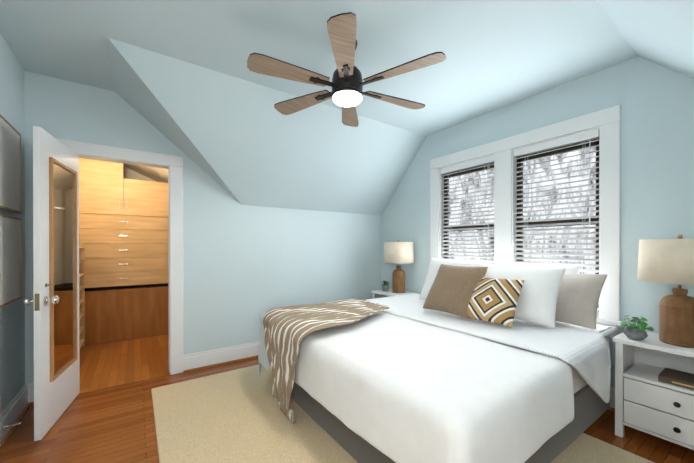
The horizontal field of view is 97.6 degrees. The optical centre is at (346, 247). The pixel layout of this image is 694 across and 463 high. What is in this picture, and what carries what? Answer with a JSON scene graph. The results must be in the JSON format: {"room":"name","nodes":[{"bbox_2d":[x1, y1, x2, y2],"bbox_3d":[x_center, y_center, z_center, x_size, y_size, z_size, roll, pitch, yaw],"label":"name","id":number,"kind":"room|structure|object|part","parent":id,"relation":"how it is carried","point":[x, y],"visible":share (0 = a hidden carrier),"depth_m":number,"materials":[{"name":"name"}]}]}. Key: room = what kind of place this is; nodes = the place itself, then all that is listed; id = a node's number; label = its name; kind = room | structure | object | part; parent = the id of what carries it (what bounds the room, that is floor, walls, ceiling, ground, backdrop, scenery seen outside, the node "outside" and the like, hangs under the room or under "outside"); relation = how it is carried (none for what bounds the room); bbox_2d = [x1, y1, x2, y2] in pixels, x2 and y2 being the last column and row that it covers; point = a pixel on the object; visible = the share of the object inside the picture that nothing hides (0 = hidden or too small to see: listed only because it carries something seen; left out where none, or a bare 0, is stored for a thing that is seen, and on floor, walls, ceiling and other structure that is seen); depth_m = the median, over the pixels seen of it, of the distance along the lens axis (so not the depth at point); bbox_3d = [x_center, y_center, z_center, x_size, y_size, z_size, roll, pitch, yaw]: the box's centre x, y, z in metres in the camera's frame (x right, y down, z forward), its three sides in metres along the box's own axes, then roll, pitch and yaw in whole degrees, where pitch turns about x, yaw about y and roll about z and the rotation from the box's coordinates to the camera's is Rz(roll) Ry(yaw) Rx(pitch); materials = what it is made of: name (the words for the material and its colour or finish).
{"room":"bedroom","nodes":[
{"label":"bedroom","id":0,"kind":"room"},
{"bbox_2d":[0,33,24,413],"bbox_3d":[-1.468,-0.069,0.745,0.120,2.650,3.970,0,0,-35],"label":"wall","id":1,"kind":"structure","parent":0,"point":[12,349],"depth_m":2.18,"materials":[{"name":"blue paint"}]},
{"bbox_2d":[0,396,0,445],"bbox_3d":[-2.030,1.078,1.704,0.014,0.310,0.440,0,0,-35],"label":"air vent","id":2,"kind":"object","parent":1,"relation":"in","point":[0,420],"visible":1,"depth_m":1.88,"materials":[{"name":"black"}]},
{"bbox_2d":[0,114,21,307],"bbox_3d":[-2.134,-0.228,1.834,0.033,1.200,0.940,0,0,-35],"label":"panels","id":3,"kind":"object","parent":1,"relation":"attached to","point":[10,228],"visible":1,"depth_m":2.05,"materials":[{"name":"white fabric"}]},
{"bbox_2d":[0,382,33,450],"bbox_3d":[-1.428,1.171,0.850,0.060,0.170,3.850,0,0,-35],"label":"baseboard","id":4,"kind":"structure","parent":1,"relation":"attached to","point":[17,407],"depth_m":2.17,"materials":[{"name":"white wood"}]},
{"bbox_2d":[3,422,20,429],"bbox_3d":[-2.186,1.162,1.985,0.080,0.028,0.027,0,0,-35],"label":"door stop","id":5,"kind":"object","parent":4,"relation":"attached to","point":[11,425],"depth_m":1.98,"materials":[{"name":"silver metal"}]},
{"bbox_2d":[124,168,156,181],"bbox_3d":[-3.210,-0.033,4.736,1.470,2.550,0.050,0,0,-35],"label":"wall","id":6,"kind":"structure","parent":0,"point":[130,174],"depth_m":4.66,"materials":[{"name":"beige paint"}]},
{"bbox_2d":[124,164,167,182],"bbox_3d":[-2.593,-1.015,3.857,1.600,0.440,2.191,0,0,-35],"label":"ceiling","id":7,"kind":"structure","parent":0,"point":[157,174],"depth_m":4.42,"materials":[{"name":"beige paint"}]},
{"bbox_2d":[24,71,380,383],"bbox_3d":[-1.043,-0.079,3.535,4.010,2.650,0.120,0,0,-35],"label":"wall","id":8,"kind":"structure","parent":0,"point":[245,267],"depth_m":3.26,"materials":[{"name":"blue paint"}]},
{"bbox_2d":[23,126,79,440],"bbox_3d":[-2.147,0.232,2.270,0.175,2.022,0.712,0,0,-26],"label":"door","id":9,"kind":"structure","parent":8,"relation":"in","point":[56,271],"depth_m":2.13,"materials":[{"name":"wood"}]},
{"bbox_2d":[56,138,182,374],"bbox_3d":[-2.060,0.174,2.826,0.930,2.150,0.160,0,0,-35],"label":"door frame","id":10,"kind":"structure","parent":8,"relation":"attached to","point":[172,164],"depth_m":2.98,"materials":[{"name":"white wood"}]},
{"bbox_2d":[183,341,259,372],"bbox_3d":[-0.576,1.160,3.770,2.580,0.170,0.036,0,0,-35],"label":"baseboard","id":11,"kind":"structure","parent":8,"relation":"attached to","point":[221,356],"depth_m":3.23,"materials":[{"name":"white wood"}]},
{"bbox_2d":[0,334,693,462],"bbox_3d":[-0.533,1.273,2.810,4.010,0.052,6.280,0,0,-35],"label":"floor","id":12,"kind":"structure","parent":0,"point":[114,424],"depth_m":2.18,"materials":[{"name":"brown wood"}]},
{"bbox_2d":[79,247,84,348],"bbox_3d":[-3.076,0.619,3.374,0.141,1.250,0.980,0,0,-35],"label":"shoe shelf","id":13,"kind":"object","parent":12,"relation":"on","point":[81,302],"visible":0.21,"depth_m":3.79,"materials":[{"name":"brown wood"}]},
{"bbox_2d":[79,158,167,345],"bbox_3d":[-2.999,0.032,4.442,1.492,2.417,0.666,0,0,-35],"label":"tall cabinet","id":14,"kind":"object","parent":12,"relation":"on","point":[123,231],"visible":0.79,"depth_m":4.07,"materials":[{"name":"brown wood"}]},
{"bbox_2d":[371,289,415,298],"bbox_3d":[0.616,0.914,4.013,0.397,0.660,0.474,0,0,-35],"label":"nightstand","id":15,"kind":"object","parent":12,"relation":"on","point":[380,293],"visible":0.04,"depth_m":4.01,"materials":[{"name":"white wood"}]},
{"bbox_2d":[382,281,390,290],"bbox_3d":[0.525,0.512,4.069,0.181,0.142,0.162,0,0,-35],"label":"plant","id":16,"kind":"object","parent":15,"relation":"on","point":[385,286],"visible":0.98,"depth_m":4.05,"materials":[{"name":"green plant"}]},
{"bbox_2d":[384,240,413,292],"bbox_3d":[0.672,0.242,3.952,0.390,0.683,0.390,0,0,-35],"label":"lamp","id":17,"kind":"object","parent":15,"relation":"on","point":[398,252],"visible":1,"depth_m":3.82,"materials":[{"name":"beige fabric"}]},
{"bbox_2d":[151,364,654,462],"bbox_3d":[0.119,1.243,2.076,2.340,0.016,3.050,0,0,-35],"label":"rug","id":18,"kind":"object","parent":12,"relation":"on","point":[236,416],"visible":0.31,"depth_m":2.05,"materials":[{"name":"beige carpet"}]},
{"bbox_2d":[258,258,617,462],"bbox_3d":[0.600,0.675,2.493,2.131,1.110,2.146,0,0,-35],"label":"bed","id":19,"kind":"object","parent":18,"relation":"on","point":[469,361],"visible":1,"depth_m":1.86,"materials":[{"name":"white fabric"}]},
{"bbox_2d":[263,299,388,411],"bbox_3d":[-0.118,0.828,2.577,1.058,0.615,0.799,0,0,-35],"label":"throw","id":20,"kind":"object","parent":19,"relation":"on","point":[290,333],"depth_m":2.28,"materials":[{"name":"brown fabric"}]},
{"bbox_2d":[262,312,573,462],"bbox_3d":[0.211,0.854,2.217,1.050,0.497,2.125,0,0,-35],"label":"duvet","id":21,"kind":"object","parent":19,"relation":"on","point":[403,387],"depth_m":1.52,"materials":[{"name":"white fabric"}]},
{"bbox_2d":[419,258,485,299],"bbox_3d":[1.056,0.342,3.099,0.195,0.520,0.700,28,-16,-32],"label":"pillow","id":22,"kind":"object","parent":19,"relation":"on","point":[434,264],"depth_m":3.19,"materials":[{"name":"fabric"}]},
{"bbox_2d":[423,264,487,318],"bbox_3d":[0.943,0.365,2.682,0.173,0.510,0.530,36,-18,-27],"label":"pillow","id":23,"kind":"object","parent":19,"relation":"on","point":[455,290],"depth_m":2.58,"materials":[{"name":"fabric"}]},
{"bbox_2d":[461,277,524,326],"bbox_3d":[1.141,0.410,2.390,0.420,0.420,0.134,0,-35,50],"label":"pillow","id":24,"kind":"object","parent":19,"relation":"on","point":[490,299],"depth_m":2.34,"materials":[{"name":"multicoloured fabric"}]},
{"bbox_2d":[481,264,565,327],"bbox_3d":[1.358,0.361,2.476,0.200,0.500,0.700,34,-20,-33],"label":"pillow","id":25,"kind":"object","parent":19,"relation":"on","point":[542,295],"depth_m":2.29,"materials":[{"name":"white fabric"}]},
{"bbox_3d":[0.668,0.791,2.537,1.970,0.282,1.940,0,0,-35],"label":"mattress","id":26,"kind":"part","parent":19,"relation":"part of","materials":[{"name":"white fabric"}]},
{"bbox_2d":[555,274,606,328],"bbox_3d":[1.643,0.385,2.436,0.155,0.470,0.680,38,-21,-29],"label":"pillow","id":27,"kind":"object","parent":19,"relation":"on","point":[579,294],"depth_m":2.25,"materials":[{"name":"grey fabric"}]},
{"bbox_2d":[612,332,693,449],"bbox_3d":[2.095,0.927,1.893,0.397,0.650,0.594,0,0,-35],"label":"nightstand","id":28,"kind":"object","parent":12,"relation":"on","point":[647,401],"visible":0.85,"depth_m":1.93,"materials":[{"name":"white wood"}]},
{"bbox_2d":[620,315,653,339],"bbox_3d":[1.902,0.526,1.991,0.168,0.150,0.166,0,0,-35],"label":"plant","id":29,"kind":"object","parent":28,"relation":"on","point":[633,331],"visible":1,"depth_m":1.97,"materials":[{"name":"green plant"}]},
{"bbox_2d":[637,234,693,347],"bbox_3d":[2.085,0.260,1.902,0.390,0.683,0.390,0,0,-35],"label":"lamp","id":30,"kind":"object","parent":28,"relation":"on","point":[667,261],"visible":1,"depth_m":1.84,"materials":[{"name":"beige fabric"}]},
{"bbox_2d":[658,368,693,389],"bbox_3d":[2.092,0.808,1.811,0.204,0.038,0.300,0,0,-35],"label":"book","id":31,"kind":"object","parent":28,"relation":"in","point":[676,377],"visible":1,"depth_m":1.84,"materials":[{"name":"brown paper"}]},
{"bbox_2d":[0,0,693,215],"bbox_3d":[0.093,-0.803,1.904,4.010,1.270,4.090,0,0,-35],"label":"ceiling","id":32,"kind":"structure","parent":0,"point":[181,76],"depth_m":2.27,"materials":[{"name":"blue paint"}]},
{"bbox_2d":[247,12,445,126],"bbox_3d":[0.002,-1.195,2.077,1.305,0.406,1.241,0,0,-35],"label":"fan","id":33,"kind":"object","parent":32,"relation":"hanging from","point":[347,83],"visible":1,"depth_m":1.92,"materials":[{"name":"brown wood"}]},
{"bbox_2d":[381,56,693,387],"bbox_3d":[1.710,-0.077,2.962,0.150,2.650,3.970,0,0,-35],"label":"wall","id":34,"kind":"structure","parent":0,"point":[655,101],"depth_m":2.27,"materials":[{"name":"blue paint"}]},
{"bbox_2d":[430,105,622,337],"bbox_3d":[1.607,-0.195,3.074,0.190,1.775,1.842,0,0,-35],"label":"window","id":35,"kind":"structure","parent":34,"relation":"in","point":[607,121],"depth_m":2.75,"materials":[{"name":"white wood"}]},
{"bbox_2d":[441,129,598,313],"bbox_3d":[1.587,-0.209,3.059,0.066,1.479,1.525,0,0,-35],"label":"window blinds","id":36,"kind":"object","parent":35,"relation":"attached to","point":[563,141],"visible":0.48,"depth_m":2.80,"materials":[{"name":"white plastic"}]},
{"bbox_3d":[1.636,-0.207,3.094,0.050,1.486,1.535,0,0,-35],"label":"window sash","id":37,"kind":"part","parent":35,"relation":"part of","materials":[{"name":"wood"}]},
{"bbox_2d":[608,387,614,411],"bbox_3d":[1.600,1.163,2.963,0.036,0.170,3.850,0,0,-35],"label":"baseboard","id":38,"kind":"structure","parent":34,"relation":"attached to","point":[612,390],"depth_m":2.33,"materials":[{"name":"white wood"}]},
{"label":"outside","id":39,"kind":"structure","parent":0,"visible":0},
{"bbox_2d":[449,147,595,273],"bbox_3d":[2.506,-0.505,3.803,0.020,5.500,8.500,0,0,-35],"label":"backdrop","id":40,"kind":"structure","parent":39,"point":[542,193],"depth_m":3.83,"materials":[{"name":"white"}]}
]}

